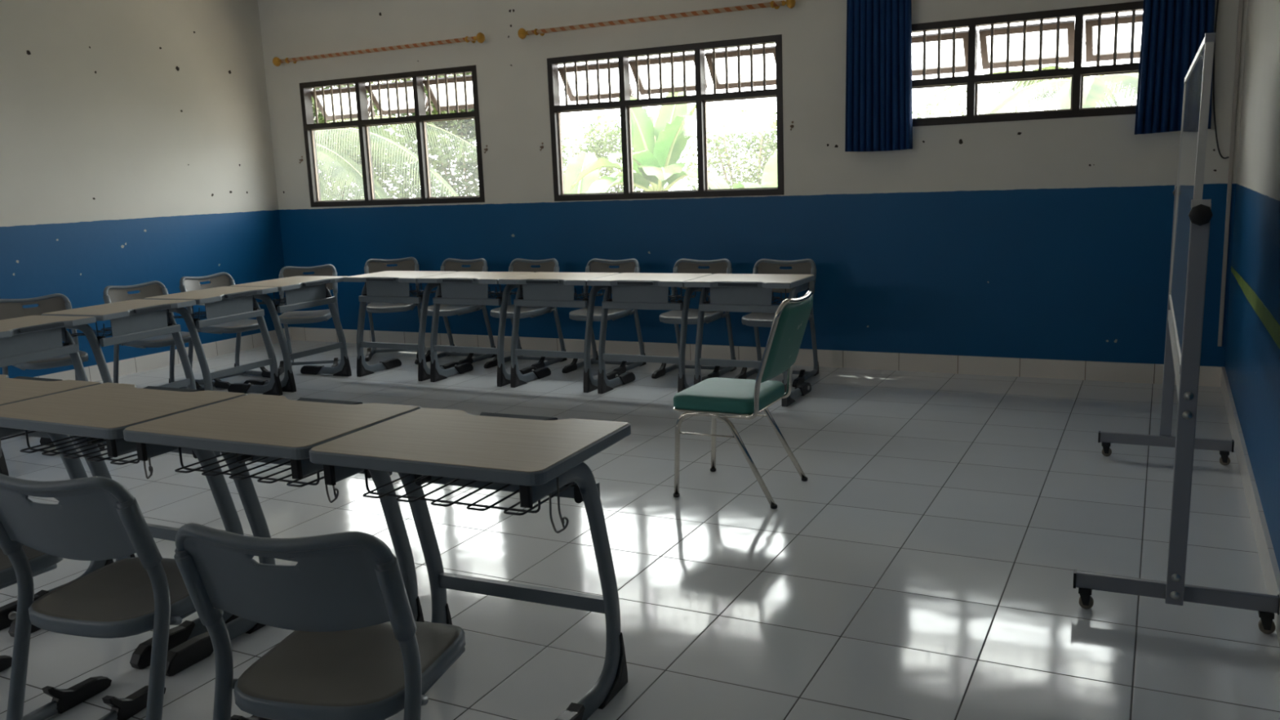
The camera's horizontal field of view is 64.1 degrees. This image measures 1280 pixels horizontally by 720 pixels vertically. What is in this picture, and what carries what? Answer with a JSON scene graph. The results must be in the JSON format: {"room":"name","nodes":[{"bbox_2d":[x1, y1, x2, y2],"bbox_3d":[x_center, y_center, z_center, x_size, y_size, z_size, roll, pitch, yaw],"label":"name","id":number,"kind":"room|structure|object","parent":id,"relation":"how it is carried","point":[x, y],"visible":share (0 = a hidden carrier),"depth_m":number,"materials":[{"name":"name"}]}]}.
{"room":"classroom","nodes":[
{"label":"classroom","id":0,"kind":"room"},
{"bbox_2d":[0,0,290,377],"bbox_3d":[-5.304,-0.976,5.787,0.100,3.080,8.380,3,11,27],"label":"wall","id":1,"kind":"structure","parent":0,"point":[136,147],"depth_m":8.11,"materials":[{"name":"paint"}]},
{"bbox_2d":[35,327,291,382],"bbox_3d":[-5.176,0.473,6.059,0.016,0.123,8.264,3,11,27],"label":"baseboard","id":2,"kind":"structure","parent":1,"relation":"attached to","point":[149,362],"depth_m":8.41,"materials":[{"name":"tile"}]},
{"bbox_2d":[0,340,1279,719],"bbox_3d":[-1.744,0.769,4.354,7.900,0.120,8.480,3,11,27],"label":"floor","id":3,"kind":"structure","parent":0,"point":[935,536],"depth_m":3.77,"materials":[{"name":"tile"}]},
{"bbox_2d":[0,293,88,436],"bbox_3d":[-3.704,0.011,6.395,0.504,0.801,0.452,8,14,44],"label":"chair","id":4,"kind":"object","parent":3,"relation":"on","point":[9,308],"visible":0.52,"depth_m":6.42,"materials":[{"name":"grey plastic"}]},
{"bbox_2d":[0,315,104,475],"bbox_3d":[-3.368,0.182,5.513,0.504,0.750,0.702,2,11,22],"label":"school desk","id":5,"kind":"object","parent":3,"relation":"on","point":[26,339],"visible":0.7,"depth_m":5.48,"materials":[{"name":"metal"}]},
{"bbox_2d":[17,322,64,333],"bbox_3d":[-3.162,-0.171,5.383,0.046,0.021,0.252,2,11,22],"label":"tray","id":6,"kind":"object","parent":5,"relation":"on","point":[27,329],"depth_m":5.38,"materials":[{"name":"plastic"}]},
{"bbox_2d":[62,327,66,345],"bbox_3d":[-3.392,-0.100,5.476,0.296,0.113,0.531,2,11,22],"label":"wire basket","id":7,"kind":"object","parent":5,"relation":"on","point":[64,331],"depth_m":5.70,"materials":[{"name":"black metal"}]},
{"bbox_2d":[0,544,111,719],"bbox_3d":[-1.849,0.591,2.760,0.452,0.801,0.504,2,11,23],"label":"chair","id":8,"kind":"object","parent":3,"relation":"on","point":[63,700],"visible":0.65,"depth_m":2.81,"materials":[{"name":"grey plastic"}]},
{"bbox_2d":[0,374,113,630],"bbox_3d":[-2.311,0.477,3.641,0.702,0.750,0.504,3,11,26],"label":"school desk","id":9,"kind":"object","parent":3,"relation":"on","point":[19,388],"visible":0.34,"depth_m":3.58,"materials":[{"name":"metal"}]},
{"bbox_2d":[0,431,36,439],"bbox_3d":[-2.336,0.200,3.579,0.531,0.113,0.296,3,11,26],"label":"wire basket","id":10,"kind":"object","parent":9,"relation":"on","point":[6,437],"depth_m":3.48,"materials":[{"name":"black metal"}]},
{"bbox_2d":[12,376,62,381],"bbox_3d":[-2.244,0.080,3.789,0.252,0.021,0.046,3,11,26],"label":"tray","id":11,"kind":"object","parent":9,"relation":"on","point":[20,378],"depth_m":3.77,"materials":[{"name":"plastic"}]},
{"bbox_2d":[41,299,196,389],"bbox_3d":[-3.107,0.049,6.192,0.504,0.750,0.702,2,11,22],"label":"school desk","id":12,"kind":"object","parent":3,"relation":"on","point":[131,320],"visible":0.67,"depth_m":6.07,"materials":[{"name":"metal"}]},
{"bbox_2d":[69,309,170,337],"bbox_3d":[-3.131,-0.232,6.154,0.296,0.113,0.531,2,11,22],"label":"wire basket","id":13,"kind":"object","parent":12,"relation":"on","point":[144,322],"depth_m":6.07,"materials":[{"name":"black metal"}]},
{"bbox_2d":[133,304,170,313],"bbox_3d":[-2.901,-0.303,6.062,0.046,0.021,0.252,2,11,22],"label":"tray","id":14,"kind":"object","parent":12,"relation":"on","point":[157,307],"depth_m":6.06,"materials":[{"name":"plastic"}]},
{"bbox_2d":[0,382,247,669],"bbox_3d":[-1.677,0.506,3.340,0.702,0.750,0.504,3,11,26],"label":"school desk","id":15,"kind":"object","parent":3,"relation":"on","point":[94,415],"visible":0.59,"depth_m":3.25,"materials":[{"name":"metal"}]},
{"bbox_2d":[19,430,139,464],"bbox_3d":[-1.702,0.229,3.278,0.531,0.113,0.296,3,11,26],"label":"wire basket","id":16,"kind":"object","parent":15,"relation":"on","point":[78,438],"depth_m":3.25,"materials":[{"name":"black metal"}]},
{"bbox_2d":[142,386,199,391],"bbox_3d":[-1.610,0.109,3.488,0.252,0.021,0.046,3,11,26],"label":"tray","id":17,"kind":"object","parent":15,"relation":"on","point":[148,388],"depth_m":3.47,"materials":[{"name":"plastic"}]},
{"bbox_2d":[0,473,272,719],"bbox_3d":[-1.258,0.607,2.547,0.452,0.801,0.504,1,11,18],"label":"chair","id":18,"kind":"object","parent":3,"relation":"on","point":[96,517],"visible":0.96,"depth_m":2.36,"materials":[{"name":"grey plastic"}]},
{"bbox_2d":[102,280,204,391],"bbox_3d":[-3.352,-0.127,7.081,0.504,0.801,0.452,5,12,35],"label":"chair","id":19,"kind":"object","parent":3,"relation":"on","point":[112,294],"visible":0.5,"depth_m":7.06,"materials":[{"name":"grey plastic"}]},
{"bbox_2d":[143,286,282,395],"bbox_3d":[-2.831,-0.079,6.847,0.504,0.750,0.702,2,11,24],"label":"school desk","id":20,"kind":"object","parent":3,"relation":"on","point":[223,304],"visible":0.71,"depth_m":6.76,"materials":[{"name":"metal"}]},
{"bbox_2d":[173,294,255,319],"bbox_3d":[-2.854,-0.361,6.810,0.296,0.113,0.531,2,11,24],"label":"wire basket","id":21,"kind":"object","parent":20,"relation":"on","point":[244,304],"depth_m":6.73,"materials":[{"name":"black metal"}]},
{"bbox_2d":[225,290,257,298],"bbox_3d":[-2.627,-0.430,6.709,0.046,0.021,0.252,2,11,24],"label":"tray","id":22,"kind":"object","parent":20,"relation":"on","point":[244,293],"depth_m":6.71,"materials":[{"name":"grey plastic"}]},
{"bbox_2d":[179,271,279,388],"bbox_3d":[-3.073,-0.235,7.621,0.504,0.801,0.452,4,12,32],"label":"chair","id":23,"kind":"object","parent":3,"relation":"on","point":[220,279],"visible":0.48,"depth_m":7.59,"materials":[{"name":"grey plastic"}]},
{"bbox_2d":[123,393,424,675],"bbox_3d":[-1.044,0.536,3.038,0.702,0.750,0.504,3,11,25],"label":"school desk","id":24,"kind":"object","parent":3,"relation":"on","point":[280,430],"visible":0.66,"depth_m":2.98,"materials":[{"name":"metal"}]},
{"bbox_2d":[174,447,324,487],"bbox_3d":[-1.068,0.259,2.976,0.531,0.113,0.296,3,11,25],"label":"wire basket","id":25,"kind":"object","parent":24,"relation":"on","point":[228,455],"depth_m":2.94,"materials":[{"name":"black metal"}]},
{"bbox_2d":[296,397,362,404],"bbox_3d":[-0.979,0.139,3.187,0.252,0.021,0.046,3,11,25],"label":"tray","id":26,"kind":"object","parent":24,"relation":"on","point":[302,399],"depth_m":3.17,"materials":[{"name":"plastic"}]},
{"bbox_2d":[229,275,351,392],"bbox_3d":[-2.530,-0.204,7.473,0.504,0.750,0.702,3,11,25],"label":"school desk","id":27,"kind":"object","parent":3,"relation":"on","point":[301,292],"visible":0.82,"depth_m":7.35,"materials":[{"name":"metal"}]},
{"bbox_2d":[257,283,328,305],"bbox_3d":[-2.554,-0.485,7.436,0.296,0.113,0.531,3,11,25],"label":"wire basket","id":28,"kind":"object","parent":27,"relation":"on","point":[317,294],"depth_m":7.36,"materials":[{"name":"grey metal"}]},
{"bbox_2d":[302,279,330,286],"bbox_3d":[-2.328,-0.554,7.331,0.046,0.021,0.252,3,11,25],"label":"tray","id":29,"kind":"object","parent":27,"relation":"on","point":[313,282],"depth_m":7.33,"materials":[{"name":"grey plastic"}]},
{"bbox_2d":[277,264,340,375],"bbox_3d":[-2.616,-0.326,8.030,0.452,0.801,0.504,-3,10,-6],"label":"chair","id":30,"kind":"object","parent":3,"relation":"on","point":[312,316],"visible":0.6,"depth_m":8.14,"materials":[{"name":"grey plastic"}]},
{"bbox_2d":[173,522,465,719],"bbox_3d":[-0.599,0.658,2.119,0.452,0.801,0.504,0,11,14],"label":"chair","id":31,"kind":"object","parent":3,"relation":"on","point":[357,649],"visible":1,"depth_m":1.93,"materials":[{"name":"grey plastic"}]},
{"bbox_2d":[364,257,425,361],"bbox_3d":[-2.060,-0.433,8.498,0.452,0.801,0.504,-3,10,-7],"label":"chair","id":32,"kind":"object","parent":3,"relation":"on","point":[408,264],"visible":0.59,"depth_m":8.62,"materials":[{"name":"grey plastic"}]},
{"bbox_2d":[342,271,459,381],"bbox_3d":[-1.770,-0.269,7.667,0.702,0.750,0.504,3,11,27],"label":"school desk","id":33,"kind":"object","parent":3,"relation":"on","point":[384,286],"visible":0.84,"depth_m":7.50,"materials":[{"name":"metal"}]},
{"bbox_2d":[365,277,395,281],"bbox_3d":[-1.869,-0.583,7.393,0.252,0.021,0.046,3,11,27],"label":"tray","id":34,"kind":"object","parent":33,"relation":"on","point":[367,279],"depth_m":7.38,"materials":[{"name":"grey plastic"}]},
{"bbox_2d":[364,281,435,296],"bbox_3d":[-1.767,-0.551,7.628,0.531,0.113,0.296,3,11,27],"label":"wire basket","id":35,"kind":"object","parent":33,"relation":"on","point":[371,288],"depth_m":7.48,"materials":[{"name":"grey metal"}]},
{"bbox_2d":[414,257,496,364],"bbox_3d":[-1.491,-0.391,8.141,0.452,0.801,0.504,3,11,27],"label":"chair","id":36,"kind":"object","parent":3,"relation":"on","point":[450,264],"visible":0.49,"depth_m":8.21,"materials":[{"name":"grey plastic"}]},
{"bbox_2d":[309,407,631,719],"bbox_3d":[-0.415,0.566,2.731,0.702,0.750,0.504,2,11,25],"label":"school desk","id":37,"kind":"object","parent":3,"relation":"on","point":[534,457],"visible":0.94,"depth_m":2.67,"materials":[{"name":"beige wood"}]},
{"bbox_2d":[362,468,576,515],"bbox_3d":[-0.440,0.289,2.669,0.531,0.113,0.296,2,11,25],"label":"wire basket","id":38,"kind":"object","parent":37,"relation":"on","point":[406,476],"depth_m":2.63,"materials":[{"name":"black metal"}]},
{"bbox_2d":[480,412,557,420],"bbox_3d":[-0.353,0.169,2.880,0.252,0.021,0.046,2,11,25],"label":"tray","id":39,"kind":"object","parent":37,"relation":"on","point":[483,414],"depth_m":2.87,"materials":[{"name":"plastic"}]},
{"bbox_2d":[417,271,537,386],"bbox_3d":[-1.154,-0.237,7.355,0.702,0.750,0.504,3,11,27],"label":"school desk","id":40,"kind":"object","parent":3,"relation":"on","point":[463,287],"visible":0.92,"depth_m":7.19,"materials":[{"name":"metal"}]},
{"bbox_2d":[442,278,473,282],"bbox_3d":[-1.253,-0.551,7.081,0.252,0.021,0.046,3,11,27],"label":"tray","id":41,"kind":"object","parent":40,"relation":"on","point":[444,280],"depth_m":7.07,"materials":[{"name":"grey plastic"}]},
{"bbox_2d":[439,283,518,297],"bbox_3d":[-1.151,-0.519,7.316,0.531,0.113,0.296,3,11,27],"label":"wire basket","id":42,"kind":"object","parent":40,"relation":"on","point":[446,290],"depth_m":7.17,"materials":[{"name":"grey metal"}]},
{"bbox_2d":[484,257,567,368],"bbox_3d":[-0.897,-0.360,7.840,0.452,0.801,0.504,3,11,27],"label":"chair","id":43,"kind":"object","parent":3,"relation":"on","point":[518,264],"visible":0.59,"depth_m":7.90,"materials":[{"name":"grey plastic"}]},
{"bbox_2d":[498,271,620,392],"bbox_3d":[-0.537,-0.205,7.045,0.702,0.750,0.504,3,11,27],"label":"school desk","id":44,"kind":"object","parent":3,"relation":"on","point":[539,289],"visible":0.96,"depth_m":6.88,"materials":[{"name":"metal"}]},
{"bbox_2d":[525,279,559,284],"bbox_3d":[-0.636,-0.519,6.771,0.252,0.021,0.046,3,11,27],"label":"tray","id":45,"kind":"object","parent":44,"relation":"on","point":[527,281],"depth_m":6.77,"materials":[{"name":"grey plastic"}]},
{"bbox_2d":[520,284,603,299],"bbox_3d":[-0.534,-0.487,7.006,0.531,0.113,0.296,3,11,27],"label":"wire basket","id":46,"kind":"object","parent":44,"relation":"on","point":[529,291],"depth_m":6.87,"materials":[{"name":"grey metal"}]},
{"bbox_2d":[561,258,646,374],"bbox_3d":[-0.277,-0.328,7.526,0.452,0.801,0.504,3,11,27],"label":"chair","id":47,"kind":"object","parent":3,"relation":"on","point":[593,265],"visible":0.58,"depth_m":7.59,"materials":[{"name":"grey plastic"}]},
{"bbox_2d":[586,272,711,394],"bbox_3d":[0.078,-0.173,6.731,0.702,0.750,0.504,3,11,27],"label":"school desk","id":48,"kind":"object","parent":3,"relation":"on","point":[629,291],"visible":0.91,"depth_m":6.57,"materials":[{"name":"metal"}]},
{"bbox_2d":[617,280,653,284],"bbox_3d":[-0.021,-0.487,6.457,0.252,0.021,0.046,3,11,27],"label":"tray","id":49,"kind":"object","parent":48,"relation":"on","point":[619,282],"depth_m":6.44,"materials":[{"name":"grey plastic"}]},
{"bbox_2d":[608,285,695,302],"bbox_3d":[0.080,-0.455,6.693,0.531,0.113,0.296,3,11,27],"label":"wire basket","id":50,"kind":"object","parent":48,"relation":"on","point":[620,293],"depth_m":6.55,"materials":[{"name":"grey metal"}]},
{"bbox_2d":[651,258,736,378],"bbox_3d":[0.374,-0.294,7.196,0.452,0.801,0.504,3,11,27],"label":"chair","id":51,"kind":"object","parent":3,"relation":"on","point":[682,265],"visible":0.65,"depth_m":7.26,"materials":[{"name":"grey plastic"}]},
{"bbox_2d":[673,290,813,508],"bbox_3d":[0.467,0.146,4.503,0.543,0.882,0.448,3,11,27],"label":"chair","id":52,"kind":"object","parent":3,"relation":"on","point":[721,398],"visible":1,"depth_m":4.37,"materials":[{"name":"fabric"}]},
{"bbox_2d":[673,377,784,413],"bbox_3d":[0.400,0.150,4.537,0.384,0.067,0.444,3,11,27],"label":"seat cushion","id":53,"kind":"object","parent":52,"relation":"on","point":[717,395],"depth_m":4.40,"materials":[{"name":"green leather"}]},
{"bbox_2d":[760,295,813,382],"bbox_3d":[0.636,-0.100,4.367,0.127,0.331,0.410,3,11,27],"label":"cushion","id":54,"kind":"object","parent":52,"relation":"on","point":[791,317],"depth_m":4.26,"materials":[{"name":"green leather"}]},
{"bbox_2d":[684,273,814,406],"bbox_3d":[0.693,-0.141,6.419,0.702,0.750,0.504,3,11,27],"label":"school desk","id":55,"kind":"object","parent":3,"relation":"on","point":[729,292],"visible":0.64,"depth_m":6.27,"materials":[{"name":"metal"}]},
{"bbox_2d":[718,281,757,286],"bbox_3d":[0.595,-0.455,6.146,0.252,0.021,0.046,3,11,27],"label":"tray","id":56,"kind":"object","parent":55,"relation":"on","point":[720,283],"depth_m":6.13,"materials":[{"name":"grey plastic"}]},
{"bbox_2d":[705,287,797,304],"bbox_3d":[0.696,-0.423,6.381,0.531,0.113,0.296,3,11,27],"label":"wire basket","id":57,"kind":"object","parent":55,"relation":"on","point":[718,295],"depth_m":6.24,"materials":[{"name":"black metal"}]},
{"bbox_2d":[734,258,818,386],"bbox_3d":[0.921,-0.266,6.919,0.452,0.801,0.504,3,11,27],"label":"chair","id":58,"kind":"object","parent":3,"relation":"on","point":[762,266],"visible":0.6,"depth_m":7.00,"materials":[{"name":"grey plastic"}]},
{"bbox_2d":[1072,32,1279,633],"bbox_3d":[2.002,-0.218,3.797,0.560,1.728,2.018,3,11,26],"label":"whiteboard","id":59,"kind":"object","parent":3,"relation":"on","point":[1193,215],"visible":1,"depth_m":3.06,"materials":[{"name":"grey metal"}]},
{"bbox_2d":[257,0,1248,366],"bbox_3d":[0.088,-1.538,7.735,7.900,3.080,0.100,3,11,27],"label":"wall","id":60,"kind":"structure","parent":0,"point":[1041,238],"depth_m":7.13,"materials":[{"name":"paint"}]},
{"bbox_2d":[272,32,484,66],"bbox_3d":[-2.232,-2.600,8.592,2.269,0.084,0.127,3,11,27],"label":"curtain rod","id":61,"kind":"object","parent":60,"relation":"attached to","point":[480,37],"visible":1,"depth_m":8.51,"materials":[{"name":"orange wood"}]},
{"bbox_2d":[299,65,484,207],"bbox_3d":[-2.098,-1.906,8.882,1.920,1.094,0.271,3,11,27],"label":"window","id":62,"kind":"structure","parent":60,"relation":"in","point":[422,104],"depth_m":8.78,"materials":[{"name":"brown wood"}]},
{"bbox_2d":[517,0,795,39],"bbox_3d":[0.066,-2.476,7.429,2.234,0.084,0.127,3,11,27],"label":"curtain rod","id":63,"kind":"object","parent":60,"relation":"attached to","point":[522,33],"visible":1,"depth_m":7.35,"materials":[{"name":"orange wood"}]},
{"bbox_2d":[546,34,783,201],"bbox_3d":[0.211,-1.780,7.716,1.911,1.097,0.275,3,11,27],"label":"window","id":64,"kind":"structure","parent":60,"relation":"in","point":[700,98],"depth_m":7.59,"materials":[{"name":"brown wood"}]},
{"bbox_2d":[289,326,1224,386],"bbox_3d":[0.119,-0.074,7.946,7.700,0.123,0.016,3,11,27],"label":"baseboard","id":65,"kind":"structure","parent":60,"relation":"attached to","point":[1148,373],"depth_m":7.19,"materials":[{"name":"tile"}]},
{"bbox_2d":[911,0,1143,126],"bbox_3d":[2.465,-1.862,6.535,1.880,0.653,0.274,3,11,27],"label":"window","id":66,"kind":"structure","parent":60,"relation":"in","point":[1075,28],"depth_m":6.43,"materials":[{"name":"brown wood"}]},
{"bbox_2d":[1213,0,1229,159],"bbox_3d":[3.368,-2.015,5.864,0.114,1.695,0.026,3,11,27],"label":"cable","id":67,"kind":"object","parent":60,"relation":"attached to","point":[1221,156],"visible":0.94,"depth_m":5.95,"materials":[{"name":"black plastic"}]},
{"bbox_2d":[1217,0,1243,346],"bbox_3d":[3.458,-1.474,5.941,0.022,2.828,0.014,3,11,27],"label":"cable conduit","id":68,"kind":"object","parent":60,"relation":"attached to","point":[1241,2],"visible":1,"depth_m":6.00,"materials":[{"name":"white plastic"}]},
{"bbox_3d":[2.301,-2.407,6.288,2.364,0.084,0.127,3,11,27],"label":"curtain rod","id":69,"kind":"object","parent":60,"relation":"attached to","visible":0},
{"bbox_2d":[844,0,912,151],"bbox_3d":[1.574,-1.908,6.748,0.446,1.039,0.051,3,11,27],"label":"curtain","id":70,"kind":"object","parent":69,"relation":"hanging from","point":[879,108],"visible":1,"depth_m":6.74,"materials":[{"name":"blue fabric"}]},
{"bbox_2d":[1134,0,1215,134],"bbox_3d":[3.132,-1.842,5.963,0.402,1.011,0.056,3,11,27],"label":"curtain","id":71,"kind":"object","parent":69,"relation":"hanging from","point":[1173,32],"visible":0.73,"depth_m":5.99,"materials":[{"name":"blue fabric"}]},
{"bbox_2d":[1224,0,1279,571],"bbox_3d":[1.647,-0.616,2.267,0.100,3.080,8.380,3,11,27],"label":"wall","id":72,"kind":"structure","parent":0,"point":[1252,357],"depth_m":4.38,"materials":[{"name":"paint"}]},
{"bbox_2d":[1220,367,1279,646],"bbox_3d":[1.671,0.828,2.591,0.016,0.123,8.264,3,11,27],"label":"baseboard","id":73,"kind":"structure","parent":72,"relation":"attached to","point":[1268,562],"depth_m":3.86,"materials":[{"name":"tile"}]},
{"bbox_2d":[1231,266,1279,349],"bbox_3d":[1.647,0.137,2.457,0.002,0.104,8.250,3,11,27],"label":"trim","id":74,"kind":"structure","parent":72,"relation":"attached to","point":[1270,323],"depth_m":4.13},
{"label":"outside","id":75,"kind":"structure","parent":0,"visible":0},
{"bbox_3d":[4.276,-2.060,20.684,52.000,0.200,26.520,3,11,27],"label":"ground","id":76,"kind":"structure","parent":75,"visible":0},
{"bbox_2d":[311,80,411,200],"bbox_3d":[-6.105,-3.893,20.080,3.760,4.434,2.447,3,11,27],"label":"bush","id":77,"kind":"object","parent":76,"relation":"on","point":[335,96],"visible":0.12,"depth_m":19.32,"materials":[{"name":"green plant"}]},
{"bbox_2d":[315,115,477,200],"bbox_3d":[-5.103,-2.321,15.800,6.248,2.768,4.668,3,11,27],"label":"coconut palm","id":78,"kind":"object","parent":76,"relation":"on","point":[346,165],"visible":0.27,"depth_m":14.65,"materials":[{"name":"green plant"}]},
{"bbox_2d":[373,72,479,198],"bbox_3d":[-3.137,-3.595,18.324,3.542,4.234,2.296,3,11,27],"label":"tree","id":79,"kind":"object","parent":76,"relation":"on","point":[462,129],"visible":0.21,"depth_m":17.80,"materials":[{"name":"green plant"}]},
{"bbox_2d":[564,151,622,194],"bbox_3d":[-0.876,-1.462,12.181,1.606,2.032,1.566,-3,10,-3],"label":"banana plant","id":80,"kind":"object","parent":76,"relation":"on","point":[581,162],"visible":0.09,"depth_m":12.60,"materials":[{"name":"green plant"}]},
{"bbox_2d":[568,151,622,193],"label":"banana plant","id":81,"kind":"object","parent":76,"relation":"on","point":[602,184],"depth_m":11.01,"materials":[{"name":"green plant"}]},
{"bbox_2d":[561,110,671,192],"bbox_3d":[-0.610,-2.550,16.072,2.374,2.782,1.559,3,11,27],"label":"bush","id":82,"kind":"object","parent":76,"relation":"on","point":[606,147],"visible":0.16,"depth_m":15.83,"materials":[{"name":"green plant"}]},
{"bbox_2d":[630,91,697,191],"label":"banana plant","id":83,"kind":"object","parent":76,"relation":"on","point":[659,143],"depth_m":11.01,"materials":[{"name":"green plant"}]},
{"bbox_2d":[676,108,777,190],"bbox_3d":[1.558,-2.317,14.795,2.056,2.609,1.470,3,11,27],"label":"bush","id":84,"kind":"object","parent":76,"relation":"on","point":[770,144],"visible":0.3,"depth_m":14.55,"materials":[{"name":"green plant"}]},
{"bbox_2d":[732,149,777,188],"bbox_3d":[1.727,-1.610,12.578,1.360,1.981,1.114,-6,11,-20],"label":"banana plant","id":85,"kind":"object","parent":76,"relation":"on","point":[769,177],"visible":0.08,"depth_m":12.75,"materials":[{"name":"green plant"}]},
{"bbox_2d":[911,95,983,118],"bbox_3d":[5.688,-3.525,19.403,3.210,3.037,2.145,3,11,27],"label":"bush","id":86,"kind":"object","parent":76,"relation":"on","point":[921,111],"visible":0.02,"depth_m":19.01,"materials":[{"name":"green plant"}]},
{"bbox_2d":[922,66,1138,117],"bbox_3d":[6.721,-2.962,15.570,4.662,3.195,4.318,3,11,27],"label":"coconut palm","id":87,"kind":"object","parent":76,"relation":"on","point":[1096,90],"visible":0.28,"depth_m":14.58,"materials":[{"name":"green plant"}]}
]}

